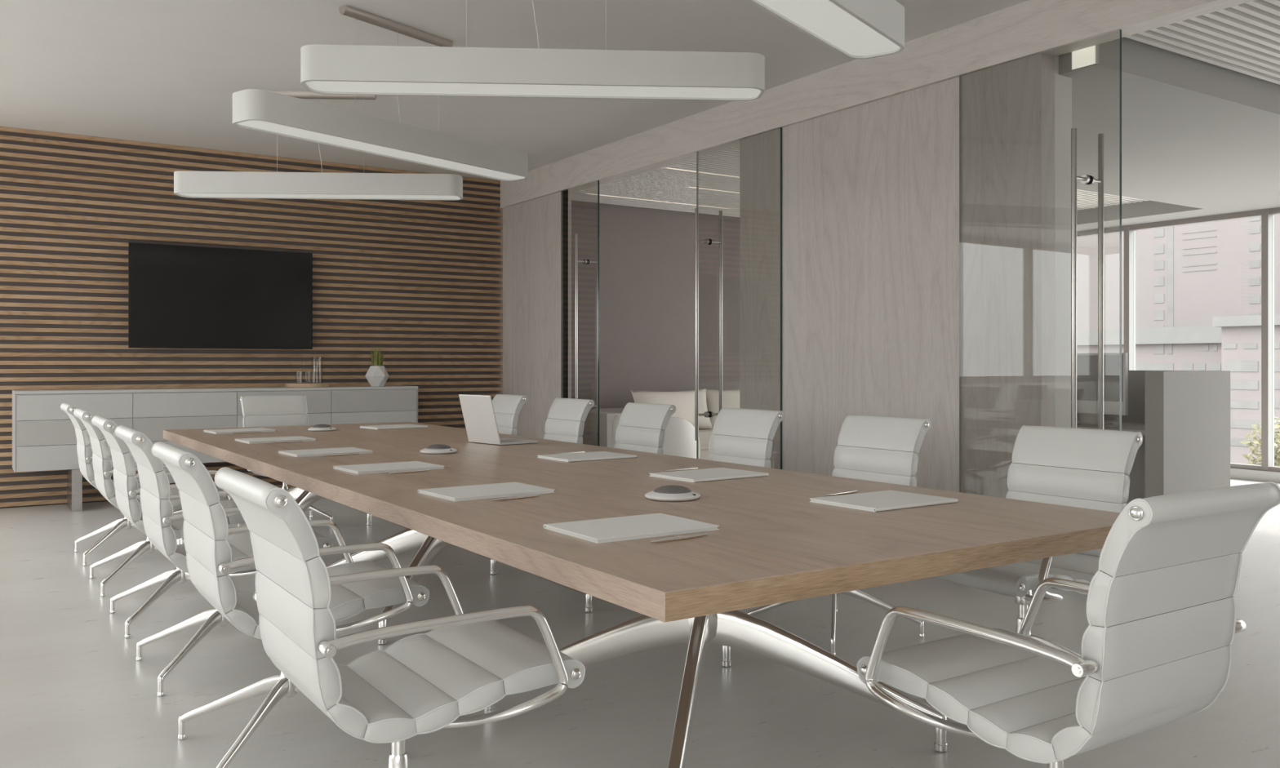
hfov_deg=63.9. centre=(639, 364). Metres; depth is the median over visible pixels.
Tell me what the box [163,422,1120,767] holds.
conference table
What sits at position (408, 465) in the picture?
folder
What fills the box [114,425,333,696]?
chair
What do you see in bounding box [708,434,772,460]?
cushion
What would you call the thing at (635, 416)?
cushion
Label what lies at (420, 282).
wall
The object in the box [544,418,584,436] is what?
cushion
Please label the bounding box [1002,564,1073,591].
seat cushion
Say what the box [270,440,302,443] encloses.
pen
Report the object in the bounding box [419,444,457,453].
speaker
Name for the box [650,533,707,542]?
pen
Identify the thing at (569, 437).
cushion
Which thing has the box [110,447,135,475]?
cushion
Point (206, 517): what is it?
cushion
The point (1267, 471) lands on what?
window
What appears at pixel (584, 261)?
door
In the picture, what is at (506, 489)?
folder
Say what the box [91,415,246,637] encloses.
chair
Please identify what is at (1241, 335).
building
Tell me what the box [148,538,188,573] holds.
seat cushion
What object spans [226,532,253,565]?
seat cushion
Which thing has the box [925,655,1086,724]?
seat cushion
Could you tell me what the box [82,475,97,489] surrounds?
seat cushion
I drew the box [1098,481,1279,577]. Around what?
cushion
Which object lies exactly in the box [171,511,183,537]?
seat cushion
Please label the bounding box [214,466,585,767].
chair
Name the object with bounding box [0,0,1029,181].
ceiling
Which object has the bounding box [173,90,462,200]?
pendant lamp
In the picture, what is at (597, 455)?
folder
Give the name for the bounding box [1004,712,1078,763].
seat cushion
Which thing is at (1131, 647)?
cushion
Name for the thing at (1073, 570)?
seat cushion
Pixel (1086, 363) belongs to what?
desktop monitor
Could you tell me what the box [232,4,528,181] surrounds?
pendant lamp
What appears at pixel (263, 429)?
folder
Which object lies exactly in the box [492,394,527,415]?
cushion
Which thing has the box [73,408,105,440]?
cushion
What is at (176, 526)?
seat cushion
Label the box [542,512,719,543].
folder
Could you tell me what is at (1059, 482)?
cushion
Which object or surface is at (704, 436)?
seat cushion
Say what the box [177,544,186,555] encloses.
seat cushion
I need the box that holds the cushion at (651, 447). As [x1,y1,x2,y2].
[613,442,663,454]
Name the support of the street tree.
on the street
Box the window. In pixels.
[1076,207,1279,483]
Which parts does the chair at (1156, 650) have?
arm, arm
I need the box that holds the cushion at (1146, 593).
[1086,552,1242,627]
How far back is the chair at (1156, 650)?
1.94 m
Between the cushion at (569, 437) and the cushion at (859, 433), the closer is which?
the cushion at (859, 433)
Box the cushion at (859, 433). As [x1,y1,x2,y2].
[837,414,930,453]
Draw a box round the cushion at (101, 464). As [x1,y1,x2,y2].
[92,453,112,479]
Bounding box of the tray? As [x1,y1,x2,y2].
[285,382,328,387]
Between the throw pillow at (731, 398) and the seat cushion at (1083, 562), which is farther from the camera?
the throw pillow at (731, 398)
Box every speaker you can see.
[307,424,336,431]
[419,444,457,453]
[644,484,700,501]
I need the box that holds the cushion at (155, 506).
[140,486,173,528]
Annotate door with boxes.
[560,180,599,445]
[694,127,782,469]
[959,29,1121,492]
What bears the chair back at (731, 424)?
on the chair at (740, 436)
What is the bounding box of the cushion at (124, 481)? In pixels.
[112,466,138,499]
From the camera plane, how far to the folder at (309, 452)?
4.75 m
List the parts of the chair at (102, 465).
foot post, foot post, leg, leg, arm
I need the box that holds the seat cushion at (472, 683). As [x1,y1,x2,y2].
[384,633,506,715]
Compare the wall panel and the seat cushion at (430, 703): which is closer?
the seat cushion at (430, 703)
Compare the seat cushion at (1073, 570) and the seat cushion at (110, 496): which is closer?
the seat cushion at (1073, 570)
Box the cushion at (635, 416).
[618,402,675,431]
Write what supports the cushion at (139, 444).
on the chair at (157, 507)
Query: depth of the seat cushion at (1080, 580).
3.27 m
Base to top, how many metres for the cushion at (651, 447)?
0.097 m
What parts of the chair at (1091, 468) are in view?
arm, arm, leg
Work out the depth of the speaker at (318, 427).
6.37 m
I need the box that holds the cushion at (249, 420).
[242,413,308,426]
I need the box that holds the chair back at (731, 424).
[712,407,784,440]
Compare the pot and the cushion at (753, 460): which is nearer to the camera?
the cushion at (753, 460)
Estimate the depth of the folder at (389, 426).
6.67 m
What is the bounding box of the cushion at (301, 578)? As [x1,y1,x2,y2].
[249,530,331,608]
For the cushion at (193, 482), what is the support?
on the chair at (206, 530)
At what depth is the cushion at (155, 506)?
3.57 m
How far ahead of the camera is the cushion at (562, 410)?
6.70 m
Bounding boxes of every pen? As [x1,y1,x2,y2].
[232,431,262,433]
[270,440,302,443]
[322,453,359,456]
[388,469,429,473]
[491,493,539,501]
[555,451,585,453]
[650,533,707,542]
[664,466,697,471]
[822,489,857,496]
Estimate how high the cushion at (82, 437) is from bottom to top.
0.101 m
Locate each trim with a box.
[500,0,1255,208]
[563,189,568,398]
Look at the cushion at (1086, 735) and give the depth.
1.88 m
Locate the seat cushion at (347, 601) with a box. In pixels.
[328,584,365,622]
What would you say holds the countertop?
on the office desk at (1182, 418)
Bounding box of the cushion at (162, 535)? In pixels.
[142,512,177,556]
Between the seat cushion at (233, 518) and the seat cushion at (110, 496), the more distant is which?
the seat cushion at (110, 496)
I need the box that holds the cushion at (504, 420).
[494,413,518,428]
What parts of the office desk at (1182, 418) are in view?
panel, modesty panel, panel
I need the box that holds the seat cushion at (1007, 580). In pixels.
[931,565,1053,597]
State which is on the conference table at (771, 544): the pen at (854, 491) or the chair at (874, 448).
the pen at (854, 491)
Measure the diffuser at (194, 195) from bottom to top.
0.006 m
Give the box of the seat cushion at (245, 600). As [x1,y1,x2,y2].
[235,591,261,639]
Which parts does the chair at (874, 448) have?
leg, foot post, leg, leg, foot post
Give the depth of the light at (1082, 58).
5.12 m
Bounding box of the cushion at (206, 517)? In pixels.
[178,489,228,540]
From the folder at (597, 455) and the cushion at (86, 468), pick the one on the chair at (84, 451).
the cushion at (86, 468)
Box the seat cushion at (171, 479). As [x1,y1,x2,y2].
[164,468,174,483]
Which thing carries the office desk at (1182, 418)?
on the floor
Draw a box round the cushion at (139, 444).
[114,425,164,473]
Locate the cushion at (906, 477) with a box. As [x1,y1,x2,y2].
[831,467,916,486]
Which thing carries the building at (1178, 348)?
on the street
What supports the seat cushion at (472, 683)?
on the chair at (420, 683)
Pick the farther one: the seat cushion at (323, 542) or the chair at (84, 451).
the chair at (84, 451)
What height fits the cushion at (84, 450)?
0.097 m
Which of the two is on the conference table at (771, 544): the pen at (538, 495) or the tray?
the pen at (538, 495)
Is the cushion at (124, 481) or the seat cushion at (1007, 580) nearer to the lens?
the seat cushion at (1007, 580)
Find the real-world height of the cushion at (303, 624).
0.097 m
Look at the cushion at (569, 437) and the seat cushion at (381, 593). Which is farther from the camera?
the cushion at (569, 437)
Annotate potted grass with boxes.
[364,346,389,386]
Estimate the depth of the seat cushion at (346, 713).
1.97 m
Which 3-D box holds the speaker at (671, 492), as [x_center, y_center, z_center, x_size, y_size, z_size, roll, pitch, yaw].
[0.101,0.395,3.173,0.172,0.039,0.172,0,0,-34]
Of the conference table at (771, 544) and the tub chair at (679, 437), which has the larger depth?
the tub chair at (679, 437)
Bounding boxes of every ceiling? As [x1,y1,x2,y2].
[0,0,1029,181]
[571,0,1279,217]
[1058,37,1279,231]
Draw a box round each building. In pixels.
[1076,214,1279,329]
[1076,325,1221,370]
[1213,314,1279,464]
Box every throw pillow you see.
[630,388,712,429]
[699,388,739,429]
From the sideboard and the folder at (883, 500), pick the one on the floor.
the sideboard
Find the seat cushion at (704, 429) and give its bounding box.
[698,427,713,431]
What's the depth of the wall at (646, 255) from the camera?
10.84 m
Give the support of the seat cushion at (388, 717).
on the chair at (420, 683)
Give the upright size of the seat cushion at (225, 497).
0.065 m
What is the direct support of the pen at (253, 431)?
on the conference table at (771, 544)
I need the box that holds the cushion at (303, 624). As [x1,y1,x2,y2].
[255,570,336,660]
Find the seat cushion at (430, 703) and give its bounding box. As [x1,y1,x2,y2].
[346,649,459,734]
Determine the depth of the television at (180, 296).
8.75 m
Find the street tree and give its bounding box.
[1240,416,1279,466]
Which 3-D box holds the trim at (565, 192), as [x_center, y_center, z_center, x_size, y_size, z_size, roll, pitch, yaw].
[-0.673,-0.226,9.260,0.002,2.692,0.093,0,0,-34]
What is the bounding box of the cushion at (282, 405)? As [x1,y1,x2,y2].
[240,395,306,416]
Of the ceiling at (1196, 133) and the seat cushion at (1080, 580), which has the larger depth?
the ceiling at (1196, 133)
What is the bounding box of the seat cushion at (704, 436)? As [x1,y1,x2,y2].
[698,430,712,449]
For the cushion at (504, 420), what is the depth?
7.49 m
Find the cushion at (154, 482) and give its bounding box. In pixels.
[136,462,170,499]
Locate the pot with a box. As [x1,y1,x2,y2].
[364,365,389,386]
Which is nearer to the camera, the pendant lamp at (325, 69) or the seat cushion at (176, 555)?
the seat cushion at (176, 555)
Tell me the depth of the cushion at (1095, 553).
3.47 m
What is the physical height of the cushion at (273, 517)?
0.145 m
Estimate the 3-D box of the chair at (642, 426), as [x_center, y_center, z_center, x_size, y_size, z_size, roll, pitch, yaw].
[-0.204,0.672,5.755,0.680,0.893,0.556,0,0,-34]
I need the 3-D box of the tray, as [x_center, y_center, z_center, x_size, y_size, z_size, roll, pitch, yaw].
[-2.913,0.182,8.985,0.366,0.036,0.366,0,0,-34]
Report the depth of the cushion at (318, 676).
2.02 m
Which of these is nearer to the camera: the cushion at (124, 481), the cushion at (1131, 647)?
the cushion at (1131, 647)
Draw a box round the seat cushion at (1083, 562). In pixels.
[1025,552,1099,574]
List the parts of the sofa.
arm, backrest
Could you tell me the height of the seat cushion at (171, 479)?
0.065 m
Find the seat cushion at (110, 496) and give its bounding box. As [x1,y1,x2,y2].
[98,490,119,509]
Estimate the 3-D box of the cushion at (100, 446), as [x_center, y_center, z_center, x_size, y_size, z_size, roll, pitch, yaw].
[-2.724,0.412,5.167,0.050,0.101,0.450,0,0,-34]
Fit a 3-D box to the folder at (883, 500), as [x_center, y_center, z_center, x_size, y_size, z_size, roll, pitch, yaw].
[0.733,0.409,3.085,0.356,0.011,0.266,0,0,-35]
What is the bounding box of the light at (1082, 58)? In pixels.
[1071,44,1098,70]
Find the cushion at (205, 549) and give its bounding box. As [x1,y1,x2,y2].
[182,520,232,577]
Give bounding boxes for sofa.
[582,408,713,460]
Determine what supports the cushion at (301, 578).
on the chair at (420, 683)
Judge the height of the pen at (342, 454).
0.010 m
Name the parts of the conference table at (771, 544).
leg, leg, leg, foot post, leg, foot post, leg, leg, foot post, foot post, leg, foot post, leg, leg, foot post, leg, foot post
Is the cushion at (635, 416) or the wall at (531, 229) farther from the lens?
the wall at (531, 229)
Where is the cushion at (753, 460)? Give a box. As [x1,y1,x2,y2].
[707,453,770,467]
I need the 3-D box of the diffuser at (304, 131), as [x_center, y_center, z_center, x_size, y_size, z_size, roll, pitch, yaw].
[-1.315,-1.154,5.588,0.194,0.006,1.880,0,0,36]
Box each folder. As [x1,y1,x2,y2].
[203,427,275,434]
[234,435,315,444]
[278,447,373,457]
[333,461,444,474]
[360,423,427,429]
[417,482,555,501]
[537,451,636,462]
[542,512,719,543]
[648,467,768,482]
[809,489,958,511]
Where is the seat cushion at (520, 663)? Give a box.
[425,620,585,695]
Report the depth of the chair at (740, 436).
5.11 m
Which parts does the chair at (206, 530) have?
foot post, leg, leg, arm, leg, arm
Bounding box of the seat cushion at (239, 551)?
[229,543,249,573]
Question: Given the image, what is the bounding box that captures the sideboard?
[12,385,417,511]
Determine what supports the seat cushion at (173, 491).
on the chair at (102, 465)
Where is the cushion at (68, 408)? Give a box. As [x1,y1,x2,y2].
[60,402,85,431]
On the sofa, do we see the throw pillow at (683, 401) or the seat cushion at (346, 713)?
the throw pillow at (683, 401)
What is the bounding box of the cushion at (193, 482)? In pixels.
[151,441,219,506]
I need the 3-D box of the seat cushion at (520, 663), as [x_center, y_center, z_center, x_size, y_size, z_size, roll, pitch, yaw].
[-0.324,0.672,2.382,0.196,0.065,0.450,0,0,-34]
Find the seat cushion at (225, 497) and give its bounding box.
[216,485,228,500]
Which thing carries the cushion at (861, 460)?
on the chair at (874, 448)
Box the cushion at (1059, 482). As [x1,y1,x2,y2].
[1007,462,1129,503]
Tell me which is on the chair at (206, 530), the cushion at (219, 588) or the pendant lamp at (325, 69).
the cushion at (219, 588)
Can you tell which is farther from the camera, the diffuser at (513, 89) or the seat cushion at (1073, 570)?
the diffuser at (513, 89)
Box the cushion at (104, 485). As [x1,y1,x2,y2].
[93,471,115,499]
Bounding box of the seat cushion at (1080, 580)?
[1068,577,1090,594]
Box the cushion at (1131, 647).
[1080,596,1236,682]
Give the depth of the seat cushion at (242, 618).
2.72 m
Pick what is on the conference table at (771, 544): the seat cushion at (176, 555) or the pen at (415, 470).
the pen at (415, 470)
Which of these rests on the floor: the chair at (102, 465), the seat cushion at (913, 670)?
the chair at (102, 465)
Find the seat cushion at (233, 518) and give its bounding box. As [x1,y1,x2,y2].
[219,499,244,524]
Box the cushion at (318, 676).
[258,613,342,711]
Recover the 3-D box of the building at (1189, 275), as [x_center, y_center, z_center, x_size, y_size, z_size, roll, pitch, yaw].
[46.881,0.833,83.143,14.030,54.574,25.170,0,0,-34]
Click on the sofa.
(606, 415)
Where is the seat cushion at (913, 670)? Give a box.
[857,627,1046,698]
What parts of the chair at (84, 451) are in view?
foot post, foot post, leg, leg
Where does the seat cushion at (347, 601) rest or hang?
on the chair at (206, 530)
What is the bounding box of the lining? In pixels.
[1054,55,1071,427]
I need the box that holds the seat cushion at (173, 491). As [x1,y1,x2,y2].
[170,488,181,506]
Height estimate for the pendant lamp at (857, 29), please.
0.706 m
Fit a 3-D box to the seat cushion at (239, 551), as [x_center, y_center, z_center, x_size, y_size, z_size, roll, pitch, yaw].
[-1.549,0.710,3.813,0.096,0.054,0.450,0,0,-34]
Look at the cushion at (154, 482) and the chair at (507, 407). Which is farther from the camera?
the chair at (507, 407)
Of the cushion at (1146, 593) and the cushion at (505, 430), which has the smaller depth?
the cushion at (1146, 593)
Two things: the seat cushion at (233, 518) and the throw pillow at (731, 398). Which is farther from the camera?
the throw pillow at (731, 398)
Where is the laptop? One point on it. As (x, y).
(478, 413)
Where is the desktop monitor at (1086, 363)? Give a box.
[1076,352,1128,425]
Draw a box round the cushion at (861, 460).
[833,444,918,476]
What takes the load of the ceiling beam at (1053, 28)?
attached to the wall at (531, 229)
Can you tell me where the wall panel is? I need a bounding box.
[739,53,1054,497]
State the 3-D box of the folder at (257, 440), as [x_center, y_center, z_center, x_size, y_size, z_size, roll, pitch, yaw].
[-1.981,0.409,5.572,0.356,0.011,0.266,0,0,-37]
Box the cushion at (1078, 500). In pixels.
[1005,490,1127,512]
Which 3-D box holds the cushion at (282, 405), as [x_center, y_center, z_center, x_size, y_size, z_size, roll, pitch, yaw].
[-2.637,0.298,7.399,0.450,0.145,0.102,0,0,-34]
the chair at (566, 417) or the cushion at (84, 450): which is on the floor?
the chair at (566, 417)
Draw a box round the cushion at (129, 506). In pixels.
[115,488,141,523]
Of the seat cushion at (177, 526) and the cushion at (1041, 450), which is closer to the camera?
the cushion at (1041, 450)
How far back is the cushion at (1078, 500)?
3.54 m
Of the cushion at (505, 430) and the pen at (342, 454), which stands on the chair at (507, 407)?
the cushion at (505, 430)
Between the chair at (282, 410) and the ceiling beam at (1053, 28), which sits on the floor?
the chair at (282, 410)
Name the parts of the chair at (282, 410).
leg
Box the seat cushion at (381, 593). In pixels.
[326,560,429,609]
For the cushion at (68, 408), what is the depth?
5.74 m
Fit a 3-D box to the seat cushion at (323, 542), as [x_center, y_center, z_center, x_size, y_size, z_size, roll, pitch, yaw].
[-1.345,0.672,3.948,0.196,0.065,0.450,0,0,-34]
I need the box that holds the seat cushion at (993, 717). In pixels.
[966,676,1085,749]
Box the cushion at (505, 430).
[497,426,516,435]
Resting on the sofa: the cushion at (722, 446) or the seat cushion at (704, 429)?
the seat cushion at (704, 429)
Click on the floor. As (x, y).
(75, 692)
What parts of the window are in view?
rail, sill, rail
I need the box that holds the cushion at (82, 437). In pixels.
[74,426,91,446]
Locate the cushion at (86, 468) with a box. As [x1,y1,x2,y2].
[78,457,94,481]
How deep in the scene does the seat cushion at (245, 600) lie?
2.89 m
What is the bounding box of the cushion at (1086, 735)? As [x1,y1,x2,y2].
[1051,692,1220,761]
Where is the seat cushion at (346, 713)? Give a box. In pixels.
[269,657,368,739]
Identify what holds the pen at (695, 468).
on the conference table at (771, 544)
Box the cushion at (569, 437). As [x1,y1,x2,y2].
[543,433,582,444]
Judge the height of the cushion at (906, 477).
0.097 m
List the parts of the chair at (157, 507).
foot post, foot post, leg, leg, arm, arm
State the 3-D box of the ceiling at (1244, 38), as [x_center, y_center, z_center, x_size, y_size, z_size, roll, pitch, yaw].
[4.708,-1.732,6.774,6.010,0.195,12.500,0,0,-34]
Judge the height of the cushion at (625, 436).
0.101 m
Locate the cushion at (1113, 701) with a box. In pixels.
[1075,644,1231,736]
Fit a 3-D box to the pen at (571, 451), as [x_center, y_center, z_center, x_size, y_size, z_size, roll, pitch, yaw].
[-0.324,0.410,4.747,0.176,0.010,0.010,0,0,-43]
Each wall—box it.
[0,126,502,508]
[502,189,571,439]
[571,200,739,408]
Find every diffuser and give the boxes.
[178,192,459,199]
[236,120,523,179]
[305,80,760,98]
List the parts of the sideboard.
panel, drawer, leg, drawer, drawer, drawer, drawer, drawer, drawer, drawer, drawer, drawer, panel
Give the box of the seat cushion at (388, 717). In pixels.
[336,662,417,743]
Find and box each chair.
[60,402,174,565]
[73,408,228,596]
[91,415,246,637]
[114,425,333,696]
[151,441,429,767]
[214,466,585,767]
[240,395,333,521]
[492,394,527,435]
[543,397,594,444]
[611,414,700,458]
[613,402,675,454]
[707,407,784,467]
[746,414,930,654]
[857,481,1279,767]
[931,425,1142,658]
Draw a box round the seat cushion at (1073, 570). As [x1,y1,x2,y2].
[1008,561,1094,582]
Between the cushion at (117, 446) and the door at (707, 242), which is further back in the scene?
the door at (707, 242)
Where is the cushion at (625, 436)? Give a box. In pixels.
[615,426,665,447]
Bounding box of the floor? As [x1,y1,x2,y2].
[0,479,1279,767]
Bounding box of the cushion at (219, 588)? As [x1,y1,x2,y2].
[186,551,236,614]
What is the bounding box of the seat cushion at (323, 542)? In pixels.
[313,531,333,547]
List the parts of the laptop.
lid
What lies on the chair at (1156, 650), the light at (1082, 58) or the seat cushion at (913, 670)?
the seat cushion at (913, 670)
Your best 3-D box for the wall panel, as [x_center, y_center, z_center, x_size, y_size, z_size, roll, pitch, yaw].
[1.410,-0.226,6.213,0.110,2.692,2.406,0,0,-34]
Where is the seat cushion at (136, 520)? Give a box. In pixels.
[120,510,146,534]
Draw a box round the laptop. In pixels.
[458,394,537,444]
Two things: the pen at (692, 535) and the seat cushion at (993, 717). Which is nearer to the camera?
the seat cushion at (993, 717)
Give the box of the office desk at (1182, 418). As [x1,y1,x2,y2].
[1076,370,1230,504]
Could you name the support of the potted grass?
on the sideboard
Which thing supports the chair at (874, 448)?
on the floor
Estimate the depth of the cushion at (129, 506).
4.26 m
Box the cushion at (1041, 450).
[1012,425,1142,475]
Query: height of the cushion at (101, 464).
0.097 m
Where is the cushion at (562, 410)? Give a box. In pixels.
[547,397,594,422]
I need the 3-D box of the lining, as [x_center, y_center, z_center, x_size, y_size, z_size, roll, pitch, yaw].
[1.517,-0.280,6.284,0.145,2.800,2.406,0,0,-34]
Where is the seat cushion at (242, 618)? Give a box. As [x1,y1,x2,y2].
[193,584,257,636]
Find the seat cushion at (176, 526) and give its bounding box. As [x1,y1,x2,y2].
[142,516,181,539]
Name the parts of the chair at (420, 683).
arm, arm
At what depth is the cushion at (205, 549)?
2.77 m
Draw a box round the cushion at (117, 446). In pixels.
[91,415,130,454]
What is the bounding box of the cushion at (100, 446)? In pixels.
[89,435,110,459]
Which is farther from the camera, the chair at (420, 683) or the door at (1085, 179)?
the door at (1085, 179)
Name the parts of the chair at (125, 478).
foot post, foot post, leg, leg, arm, leg, arm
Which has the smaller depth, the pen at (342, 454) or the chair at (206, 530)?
the chair at (206, 530)
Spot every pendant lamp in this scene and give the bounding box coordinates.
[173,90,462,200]
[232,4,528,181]
[300,0,764,101]
[746,0,904,59]
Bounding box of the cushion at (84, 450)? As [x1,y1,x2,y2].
[76,441,92,463]
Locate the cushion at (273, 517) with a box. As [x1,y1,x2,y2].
[214,466,319,562]
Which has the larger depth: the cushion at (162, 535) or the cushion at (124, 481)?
the cushion at (124, 481)
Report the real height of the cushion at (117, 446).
0.145 m
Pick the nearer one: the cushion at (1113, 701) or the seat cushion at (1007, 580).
the cushion at (1113, 701)
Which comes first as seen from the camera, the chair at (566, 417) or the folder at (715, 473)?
the folder at (715, 473)
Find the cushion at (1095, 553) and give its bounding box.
[1076,548,1102,556]
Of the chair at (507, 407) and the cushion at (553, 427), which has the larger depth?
the chair at (507, 407)
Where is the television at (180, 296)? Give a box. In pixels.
[128,242,312,349]
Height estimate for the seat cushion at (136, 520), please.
0.081 m
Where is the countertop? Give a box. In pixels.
[1076,420,1145,435]
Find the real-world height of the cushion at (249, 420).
0.101 m
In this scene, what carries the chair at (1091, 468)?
on the floor
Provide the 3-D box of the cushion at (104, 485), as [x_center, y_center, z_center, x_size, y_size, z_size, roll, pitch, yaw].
[-2.706,0.605,5.178,0.050,0.104,0.450,0,0,-34]

